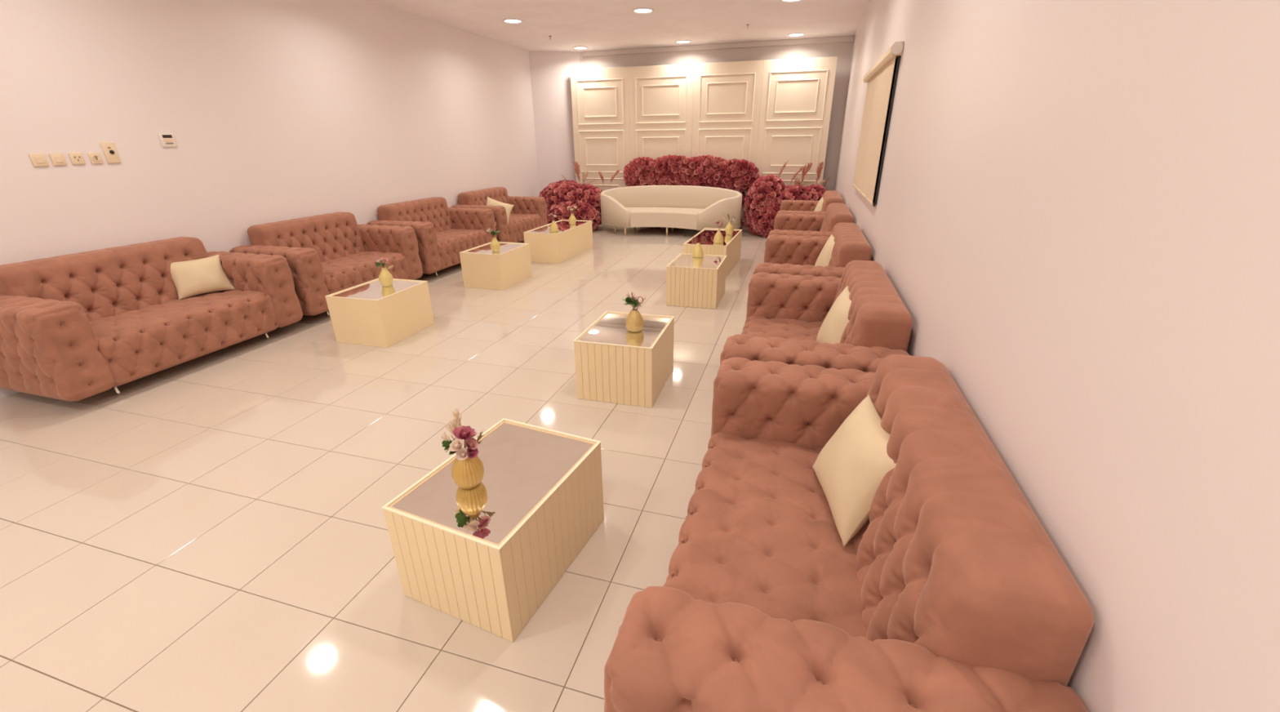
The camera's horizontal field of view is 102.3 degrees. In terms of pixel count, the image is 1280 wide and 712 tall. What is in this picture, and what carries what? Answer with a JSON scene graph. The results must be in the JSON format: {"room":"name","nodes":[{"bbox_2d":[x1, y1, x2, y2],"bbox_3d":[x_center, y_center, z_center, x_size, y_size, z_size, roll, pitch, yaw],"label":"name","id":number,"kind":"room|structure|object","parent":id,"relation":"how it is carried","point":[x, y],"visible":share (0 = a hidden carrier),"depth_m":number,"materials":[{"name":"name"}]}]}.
{"room":"event space","nodes":[
{"label":"event space","id":0,"kind":"room"},
{"bbox_2d":[0,0,539,398],"bbox_3d":[-4.208,-2.088,5.348,0.150,3.580,14.500,6,24,16],"label":"wall","id":1,"kind":"structure","parent":0,"point":[274,110],"depth_m":5.25,"materials":[{"name":"paint"}]},
{"bbox_2d":[28,153,48,166],"bbox_3d":[-4.579,-1.495,3.929,0.017,0.094,0.090,6,24,16],"label":"wall switch","id":2,"kind":"object","parent":1,"relation":"attached to","point":[37,159],"visible":1,"depth_m":3.92,"materials":[{"name":"beige plastic"}]},
{"bbox_2d":[48,152,66,165],"bbox_3d":[-4.547,-1.537,4.029,0.017,0.090,0.083,6,24,16],"label":"wall switch","id":3,"kind":"object","parent":1,"relation":"attached to","point":[58,159],"visible":1,"depth_m":4.02,"materials":[{"name":"beige plastic"}]},
{"bbox_2d":[67,152,85,164],"bbox_3d":[-4.514,-1.584,4.134,0.014,0.089,0.085,6,24,16],"label":"wall socket","id":4,"kind":"object","parent":1,"relation":"attached to","point":[76,157],"visible":1,"depth_m":4.13,"materials":[{"name":"beige plastic"}]},
{"bbox_2d":[87,152,103,164],"bbox_3d":[-4.477,-1.629,4.241,0.018,0.087,0.080,6,24,16],"label":"wall socket","id":5,"kind":"object","parent":1,"relation":"attached to","point":[95,157],"visible":1,"depth_m":4.24,"materials":[{"name":"beige plastic"}]},
{"bbox_2d":[100,142,121,163],"bbox_3d":[-4.443,-1.708,4.330,0.020,0.166,0.095,6,24,16],"label":"switch","id":6,"kind":"object","parent":1,"relation":"attached to","point":[109,149],"visible":1,"depth_m":4.33,"materials":[{"name":"beige plastic"}]},
{"bbox_2d":[158,133,177,146],"bbox_3d":[-4.312,-1.971,4.709,0.014,0.116,0.125,6,24,16],"label":"thermostat","id":7,"kind":"object","parent":1,"relation":"attached to","point":[167,140],"visible":1,"depth_m":4.70,"materials":[{"name":"white plastic"}]},
{"bbox_2d":[0,223,767,711],"bbox_3d":[-1.136,-0.179,5.159,6.530,0.150,14.500,6,24,16],"label":"floor","id":8,"kind":"structure","parent":0,"point":[210,533],"depth_m":2.70,"materials":[{"name":"beige tile"}]},
{"bbox_2d":[0,236,302,401],"bbox_3d":[-4.084,-0.406,4.351,0.935,0.951,1.901,6,24,16],"label":"tufted sofa","id":9,"kind":"object","parent":8,"relation":"on","point":[77,326],"visible":0.96,"depth_m":4.04,"materials":[{"name":"pink velvet"},{"name":"polished silver metal"}]},
{"bbox_2d":[170,254,235,299],"bbox_3d":[-4.041,-0.730,4.729,0.206,0.315,0.433,16,28,33],"label":"cushion","id":10,"kind":"object","parent":9,"relation":"on","point":[204,275],"visible":0.98,"depth_m":4.68,"materials":[{"name":"beige fabric"}]},
{"bbox_2d":[229,211,422,316],"bbox_3d":[-3.541,-1.114,6.025,0.935,0.951,1.762,6,24,16],"label":"tufted sofa","id":11,"kind":"object","parent":8,"relation":"on","point":[330,253],"visible":0.76,"depth_m":5.89,"materials":[{"name":"pink velvet"},{"name":"polished silver metal"}]},
{"bbox_2d":[324,278,434,347],"bbox_3d":[-2.509,-0.443,5.039,0.572,0.453,0.702,6,24,15],"label":"coffee table","id":12,"kind":"object","parent":8,"relation":"on","point":[371,313],"visible":0.87,"depth_m":4.80,"materials":[{"name":"beige paint"}]},
{"bbox_2d":[329,279,422,299],"bbox_3d":[-2.510,-0.641,4.956,0.547,0.008,0.677,6,24,15],"label":"mirror","id":13,"kind":"object","parent":12,"relation":"on","point":[373,289],"depth_m":4.90,"materials":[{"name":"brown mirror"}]},
{"bbox_2d":[378,266,393,286],"bbox_3d":[-2.482,-0.773,5.027,0.128,0.180,0.128,6,24,16],"label":"vase","id":14,"kind":"object","parent":12,"relation":"on","point":[385,277],"visible":1,"depth_m":4.99,"materials":[{"name":"gold metal"}]},
{"bbox_2d":[374,252,393,269],"bbox_3d":[-2.473,-0.900,4.972,0.167,0.211,0.083,6,24,16],"label":"bouquet","id":15,"kind":"object","parent":14,"relation":"in","point":[384,260],"visible":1,"depth_m":4.97,"materials":[{"name":"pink plant"}]},
{"bbox_2d":[365,196,497,275],"bbox_3d":[-3.008,-1.808,7.666,0.935,0.951,1.762,6,24,16],"label":"tufted sofa","id":16,"kind":"object","parent":8,"relation":"on","point":[442,232],"visible":0.68,"depth_m":7.49,"materials":[{"name":"pink fabric"}]},
{"bbox_2d":[381,417,604,641],"bbox_3d":[-0.584,0.698,2.274,0.557,0.453,0.747,9,25,22],"label":"coffee table","id":17,"kind":"object","parent":8,"relation":"on","point":[487,555],"visible":0.96,"depth_m":2.03,"materials":[{"name":"beige wood"}]},
{"bbox_2d":[451,456,484,488],"bbox_3d":[-0.700,0.456,2.090,0.126,0.152,0.126,6,24,16],"label":"vase","id":18,"kind":"object","parent":17,"relation":"on","point":[467,473],"visible":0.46,"depth_m":2.05,"materials":[{"name":"yellow metal"}]},
{"bbox_2d":[440,408,484,460],"bbox_3d":[-0.724,0.341,2.071,0.191,0.215,0.157,6,24,16],"label":"bouquet","id":19,"kind":"object","parent":18,"relation":"in","point":[460,433],"visible":0.99,"depth_m":2.03,"materials":[{"name":"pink plant"}]},
{"bbox_2d":[391,422,593,544],"bbox_3d":[-0.586,0.500,2.191,0.532,0.008,0.722,9,25,22],"label":"mirror","id":20,"kind":"object","parent":17,"relation":"on","point":[526,466],"depth_m":2.09,"materials":[{"name":"silver metal"}]},
{"bbox_2d":[459,241,532,290],"bbox_3d":[-1.895,-1.215,6.865,0.572,0.453,0.782,6,24,16],"label":"coffee table","id":21,"kind":"object","parent":8,"relation":"on","point":[482,268],"visible":0.86,"depth_m":6.58,"materials":[{"name":"beige paint"}]},
{"bbox_2d":[464,242,524,254],"bbox_3d":[-1.897,-1.413,6.782,0.547,0.008,0.757,6,24,16],"label":"mirror","id":22,"kind":"object","parent":21,"relation":"on","point":[506,248],"depth_m":6.72,"materials":[{"name":"silver metal"}]},
{"bbox_2d":[490,236,500,252],"bbox_3d":[-1.839,-1.415,6.541,0.128,0.180,0.128,6,24,16],"label":"vase","id":23,"kind":"object","parent":21,"relation":"on","point":[495,244],"visible":1,"depth_m":6.50,"materials":[{"name":"gold metal"}]},
{"bbox_2d":[486,220,500,237],"bbox_3d":[-1.855,-1.569,6.489,0.169,0.260,0.128,6,24,16],"label":"bouquet","id":24,"kind":"object","parent":23,"relation":"in","point":[493,233],"visible":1,"depth_m":6.47,"materials":[{"name":"green plant"}]},
{"bbox_2d":[451,186,547,242],"bbox_3d":[-2.477,-2.500,9.304,0.935,0.951,1.762,6,24,16],"label":"tufted sofa","id":25,"kind":"object","parent":8,"relation":"on","point":[527,213],"visible":0.56,"depth_m":9.16,"materials":[{"name":"pink fabric"}]},
{"bbox_2d":[486,196,514,222],"bbox_3d":[-2.405,-2.462,8.730,0.531,0.450,0.200,-2,23,-3],"label":"cushion","id":26,"kind":"object","parent":25,"relation":"on","point":[508,207],"visible":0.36,"depth_m":8.71,"materials":[{"name":"beige fabric"}]},
{"bbox_2d":[523,219,592,263],"bbox_3d":[-1.310,-1.917,8.525,0.572,0.453,1.402,6,24,16],"label":"coffee table","id":27,"kind":"object","parent":8,"relation":"on","point":[570,241],"visible":0.95,"depth_m":8.01,"materials":[{"name":"beige paint"}]},
{"bbox_2d":[549,221,558,231],"bbox_3d":[-1.332,-2.006,7.963,0.139,0.160,0.139,6,24,16],"label":"vase","id":28,"kind":"object","parent":27,"relation":"on","point":[553,227],"visible":1,"depth_m":7.92,"materials":[{"name":"gold metal"}]},
{"bbox_2d":[547,209,556,221],"bbox_3d":[-1.342,-2.132,7.913,0.140,0.226,0.085,3,23,8],"label":"bouquet","id":29,"kind":"object","parent":28,"relation":"in","point":[551,215],"visible":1,"depth_m":7.89,"materials":[{"name":"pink plant"}]},
{"bbox_2d":[526,220,588,233],"bbox_3d":[-1.312,-2.115,8.442,0.547,0.008,1.377,6,24,16],"label":"mirror","id":30,"kind":"object","parent":27,"relation":"on","point":[564,226],"depth_m":8.36,"materials":[{"name":"silver metal"}]},
{"bbox_2d":[568,213,576,224],"bbox_3d":[-1.126,-2.283,8.594,0.128,0.180,0.128,6,24,16],"label":"vase","id":31,"kind":"object","parent":27,"relation":"on","point":[572,220],"visible":1,"depth_m":8.56,"materials":[{"name":"gold metal"}]},
{"bbox_2d":[567,205,577,213],"bbox_3d":[-1.122,-2.403,8.554,0.181,0.187,0.097,6,24,16],"label":"bouquet","id":32,"kind":"object","parent":31,"relation":"in","point":[575,206],"visible":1,"depth_m":8.52,"materials":[{"name":"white plant"}]},
{"bbox_2d":[538,161,621,231],"bbox_3d":[-1.360,-3.320,10.777,1.869,1.374,1.077,6,24,16],"label":"arrangement","id":33,"kind":"object","parent":8,"relation":"on","point":[562,194],"visible":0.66,"depth_m":10.61,"materials":[{"name":"red plant"}]},
{"bbox_2d":[573,311,674,408],"bbox_3d":[-0.095,-0.001,3.928,0.569,0.453,0.702,6,24,15],"label":"coffee table","id":34,"kind":"object","parent":8,"relation":"on","point":[615,364],"visible":0.98,"depth_m":3.65,"materials":[{"name":"beige wood"}]},
{"bbox_2d":[578,312,670,347],"bbox_3d":[-0.097,-0.198,3.845,0.544,0.008,0.677,6,24,15],"label":"mirror","id":35,"kind":"object","parent":34,"relation":"on","point":[609,330],"depth_m":3.76,"materials":[{"name":"silver metal"}]},
{"bbox_2d":[625,308,644,332],"bbox_3d":[-0.040,-0.264,3.781,0.138,0.160,0.138,6,24,16],"label":"vase","id":36,"kind":"object","parent":34,"relation":"on","point":[634,322],"visible":1,"depth_m":3.74,"materials":[{"name":"gold wicker"}]},
{"bbox_2d":[622,291,646,310],"bbox_3d":[-0.048,-0.376,3.742,0.172,0.193,0.128,6,24,16],"label":"bouquet","id":37,"kind":"object","parent":36,"relation":"in","point":[635,303],"visible":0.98,"depth_m":3.73,"materials":[{"name":"green plant"}]},
{"bbox_2d":[600,185,742,235],"bbox_3d":[0.580,-2.893,10.249,2.839,0.884,1.087,6,24,16],"label":"curved sofa","id":38,"kind":"object","parent":8,"relation":"on","point":[682,206],"visible":0.94,"depth_m":10.17,"materials":[{"name":"beige fabric"}]},
{"bbox_2d":[622,154,759,230],"bbox_3d":[0.994,-3.347,10.610,2.850,1.495,0.346,6,24,16],"label":"arrangement","id":39,"kind":"object","parent":8,"relation":"on","point":[738,175],"visible":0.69,"depth_m":10.38,"materials":[{"name":"red plant"}]},
{"bbox_2d":[666,253,727,309],"bbox_3d":[0.671,-0.891,6.033,0.569,0.453,0.722,6,24,16],"label":"coffee table","id":40,"kind":"object","parent":8,"relation":"on","point":[691,282],"visible":0.98,"depth_m":5.74,"materials":[{"name":"beige wood"}]},
{"bbox_2d":[670,254,724,268],"bbox_3d":[0.670,-1.089,5.950,0.544,0.008,0.697,6,24,16],"label":"mirror","id":41,"kind":"object","parent":40,"relation":"on","point":[682,261],"depth_m":5.90,"materials":[{"name":"silver metal"}]},
{"bbox_2d":[692,243,703,257],"bbox_3d":[0.691,-1.264,6.147,0.139,0.160,0.139,6,24,16],"label":"vase","id":42,"kind":"object","parent":40,"relation":"on","point":[697,252],"visible":1,"depth_m":6.11,"materials":[{"name":"gold metal"}]},
{"bbox_2d":[692,236,706,244],"bbox_3d":[0.716,-1.367,6.151,0.174,0.136,0.105,6,24,16],"label":"bouquet","id":43,"kind":"object","parent":42,"relation":"in","point":[693,237],"visible":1,"depth_m":6.11,"materials":[{"name":"brown plant"}]},
{"bbox_2d":[569,56,837,229],"bbox_3d":[1.066,-4.199,10.507,5.185,3.083,0.089,6,24,16],"label":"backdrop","id":44,"kind":"structure","parent":8,"relation":"on","point":[767,114],"depth_m":10.16,"materials":[{"name":"beige"}]},
{"bbox_2d":[683,227,742,277],"bbox_3d":[1.084,-1.523,7.530,0.582,0.453,1.402,7,24,17],"label":"coffee table","id":45,"kind":"object","parent":8,"relation":"on","point":[731,246],"visible":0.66,"depth_m":7.19,"materials":[{"name":"beige wood"}]},
{"bbox_2d":[687,228,739,245],"bbox_3d":[1.082,-1.721,7.447,0.557,0.008,1.377,7,24,17],"label":"mirror","id":46,"kind":"object","parent":45,"relation":"on","point":[709,233],"depth_m":7.35,"materials":[{"name":"silver metal"}]},
{"bbox_2d":[713,230,723,243],"bbox_3d":[1.065,-1.615,6.976,0.139,0.160,0.139,6,24,16],"label":"vase","id":47,"kind":"object","parent":45,"relation":"on","point":[718,238],"visible":1,"depth_m":6.94,"materials":[{"name":"gold metal"}]},
{"bbox_2d":[715,219,723,231],"bbox_3d":[1.068,-1.730,6.938,0.115,0.198,0.065,-1,23,-1],"label":"bouquet","id":48,"kind":"object","parent":47,"relation":"in","point":[717,222],"visible":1,"depth_m":6.92,"materials":[{"name":"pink plant"}]},
{"bbox_2d":[724,222,733,235],"bbox_3d":[1.312,-1.872,7.558,0.128,0.180,0.128,6,24,16],"label":"vase","id":49,"kind":"object","parent":45,"relation":"on","point":[729,228],"visible":1,"depth_m":7.52,"materials":[{"name":"gold metal"}]},
{"bbox_2d":[722,213,741,224],"bbox_3d":[1.338,-1.979,7.483,0.317,0.191,0.127,10,25,23],"label":"bouquet","id":50,"kind":"object","parent":49,"relation":"in","point":[728,215],"visible":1,"depth_m":7.50,"materials":[{"name":"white plant"}]},
{"bbox_2d":[742,160,830,237],"bbox_3d":[2.794,-2.965,9.783,1.691,1.383,0.981,6,24,16],"label":"arrangement","id":51,"kind":"object","parent":8,"relation":"on","point":[763,199],"visible":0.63,"depth_m":9.71,"materials":[{"name":"red plant"}]},
{"bbox_2d":[776,190,844,214],"bbox_3d":[2.677,-2.104,8.241,0.935,0.951,1.762,6,24,16],"label":"tufted sofa","id":52,"kind":"object","parent":8,"relation":"on","point":[787,206],"visible":0.14,"depth_m":8.31,"materials":[{"name":"pink fabric"}]},
{"bbox_2d":[813,196,823,211],"bbox_3d":[2.846,-2.279,8.135,0.197,0.405,0.426,0,23,2],"label":"cushion","id":53,"kind":"object","parent":52,"relation":"on","point":[819,206],"visible":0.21,"depth_m":8.10,"materials":[{"name":"beige fabric"}]},
{"bbox_2d":[768,202,853,236],"bbox_3d":[2.155,-1.423,6.630,0.935,0.951,1.762,6,24,16],"label":"tufted sofa","id":54,"kind":"object","parent":8,"relation":"on","point":[797,224],"visible":0.23,"depth_m":6.68,"materials":[{"name":"pink fabric"}]},
{"bbox_2d":[752,222,871,277],"bbox_3d":[1.631,-0.741,5.015,0.935,0.951,1.762,6,24,16],"label":"tufted sofa","id":55,"kind":"object","parent":8,"relation":"on","point":[793,255],"visible":0.23,"depth_m":4.72,"materials":[{"name":"pink fabric"}]},
{"bbox_2d":[814,234,835,266],"bbox_3d":[1.808,-0.925,4.931,0.195,0.405,0.428,1,23,3],"label":"cushion","id":56,"kind":"object","parent":55,"relation":"on","point":[824,258],"visible":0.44,"depth_m":4.89,"materials":[{"name":"beige fabric"}]},
{"bbox_2d":[720,260,912,373],"bbox_3d":[1.104,-0.054,3.391,0.935,0.951,1.762,6,24,16],"label":"armchair","id":57,"kind":"object","parent":8,"relation":"on","point":[786,313],"visible":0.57,"depth_m":2.87,"materials":[{"name":"pink fabric"}]},
{"bbox_2d":[816,285,851,344],"bbox_3d":[1.240,-0.179,3.164,0.214,0.405,0.460,1,23,3],"label":"cushion","id":58,"kind":"object","parent":57,"relation":"on","point":[831,331],"visible":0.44,"depth_m":3.11,"materials":[{"name":"beige fabric"}]},
{"bbox_2d":[604,354,1093,711],"bbox_3d":[0.605,0.621,1.794,0.935,0.951,1.762,6,24,16],"label":"tufted sofa","id":59,"kind":"object","parent":8,"relation":"on","point":[953,594],"visible":0.88,"depth_m":1.21,"materials":[{"name":"pink fabric"}]},
{"bbox_2d":[812,394,896,546],"bbox_3d":[0.784,0.394,1.861,0.214,0.345,0.463,1,23,3],"label":"cushion","id":60,"kind":"object","parent":59,"relation":"on","point":[851,467],"visible":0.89,"depth_m":1.76,"materials":[{"name":"beige fabric"}]},
{"bbox_2d":[528,50,582,192],"bbox_3d":[-1.711,-4.651,11.216,0.969,3.436,0.499,6,24,16],"label":"wall","id":61,"kind":"structure","parent":0,"point":[550,76],"depth_m":10.97,"materials":[{"name":"paint"}]},
{"bbox_2d":[367,0,871,52],"bbox_3d":[-1.168,-3.466,3.780,6.530,0.120,14.500,6,24,16],"label":"ceiling","id":62,"kind":"structure","parent":0,"point":[594,24],"depth_m":7.85,"materials":[{"name":"paint"}]},
{"bbox_2d":[502,18,523,23],"bbox_3d":[-1.929,-5.081,7.819,0.300,0.011,0.300,6,24,16],"label":"recessed light","id":63,"kind":"object","parent":62,"relation":"in","point":[506,20],"visible":1,"depth_m":7.80,"materials":[{"name":"white"}]},
{"bbox_2d":[504,19,520,22],"bbox_3d":[-1.929,-5.083,7.819,0.247,0.007,0.247,6,24,16],"label":"diffuser","id":64,"kind":"object","parent":63,"relation":"attached to","point":[505,20],"depth_m":7.81,"materials":[{"name":"white plastic"}]},
{"bbox_2d":[573,46,588,49],"bbox_3d":[-1.171,-6.070,10.158,0.300,0.011,0.300,6,24,16],"label":"recessed light","id":65,"kind":"object","parent":62,"relation":"in","point":[574,47],"visible":1,"depth_m":10.13,"materials":[{"name":"white"}]},
{"bbox_2d":[632,7,653,13],"bbox_3d":[0.044,-4.870,7.269,0.300,0.011,0.300,6,24,16],"label":"recessed light","id":66,"kind":"object","parent":62,"relation":"in","point":[643,10],"visible":1,"depth_m":7.24,"materials":[{"name":"white"}]},
{"bbox_2d":[634,8,651,12],"bbox_3d":[0.044,-4.871,7.268,0.247,0.007,0.247,6,24,16],"label":"diffuser","id":67,"kind":"object","parent":66,"relation":"attached to","point":[635,10],"depth_m":7.27,"materials":[{"name":"white"}]},
{"bbox_2d":[675,40,691,43],"bbox_3d":[0.803,-5.858,9.608,0.300,0.011,0.300,6,24,16],"label":"recessed light","id":68,"kind":"object","parent":62,"relation":"in","point":[677,41],"visible":1,"depth_m":9.57,"materials":[{"name":"white"}]},
{"bbox_2d":[781,0,800,1],"bbox_3d":[1.990,-4.661,6.726,0.300,0.011,0.300,6,24,16],"label":"recessed light","id":69,"kind":"object","parent":62,"relation":"in","point":[781,0],"visible":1,"depth_m":6.81,"materials":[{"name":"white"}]},
{"bbox_2d":[787,32,804,36],"bbox_3d":[2.748,-5.649,9.065,0.300,0.011,0.300,6,24,16],"label":"recessed light","id":70,"kind":"object","parent":62,"relation":"in","point":[794,34],"visible":1,"depth_m":9.05,"materials":[{"name":"white"}]},
{"bbox_2d":[789,33,803,35],"bbox_3d":[2.748,-5.651,9.065,0.247,0.007,0.247,6,24,16],"label":"diffuser","id":71,"kind":"object","parent":70,"relation":"attached to","point":[790,34],"depth_m":9.05,"materials":[{"name":"white plastic"}]},
{"bbox_2d":[582,41,853,190],"bbox_3d":[0.902,-4.437,10.828,6.230,3.580,0.150,6,24,16],"label":"wall","id":72,"kind":"structure","parent":0,"point":[843,51],"depth_m":9.88,"materials":[{"name":"white paint"}]},
{"bbox_2d":[582,35,854,56],"bbox_3d":[1.331,-5.957,9.932,5.239,0.089,0.049,6,24,16],"label":"trim","id":73,"kind":"structure","parent":72,"relation":"attached to","point":[841,38],"depth_m":9.84,"materials":[{"name":"white paint"}]},
{"bbox_2d":[834,0,1279,711],"bbox_3d":[1.905,-1.432,3.643,0.150,3.580,14.500,6,24,16],"label":"wall","id":74,"kind":"structure","parent":0,"point":[1075,215],"depth_m":1.01,"materials":[{"name":"paint"}]},
{"bbox_2d":[872,55,901,206],"bbox_3d":[2.316,-2.223,5.131,0.019,1.180,2.148,6,24,16],"label":"window","id":75,"kind":"structure","parent":74,"relation":"in","point":[898,59],"depth_m":4.23,"materials":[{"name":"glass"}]},
{"bbox_2d":[852,40,904,205],"bbox_3d":[2.275,-2.237,5.112,0.088,1.210,2.235,6,24,16],"label":"roller blind","id":76,"kind":"object","parent":75,"relation":"attached to","point":[879,77],"visible":1,"depth_m":4.80,"materials":[{"name":"beige fabric"}]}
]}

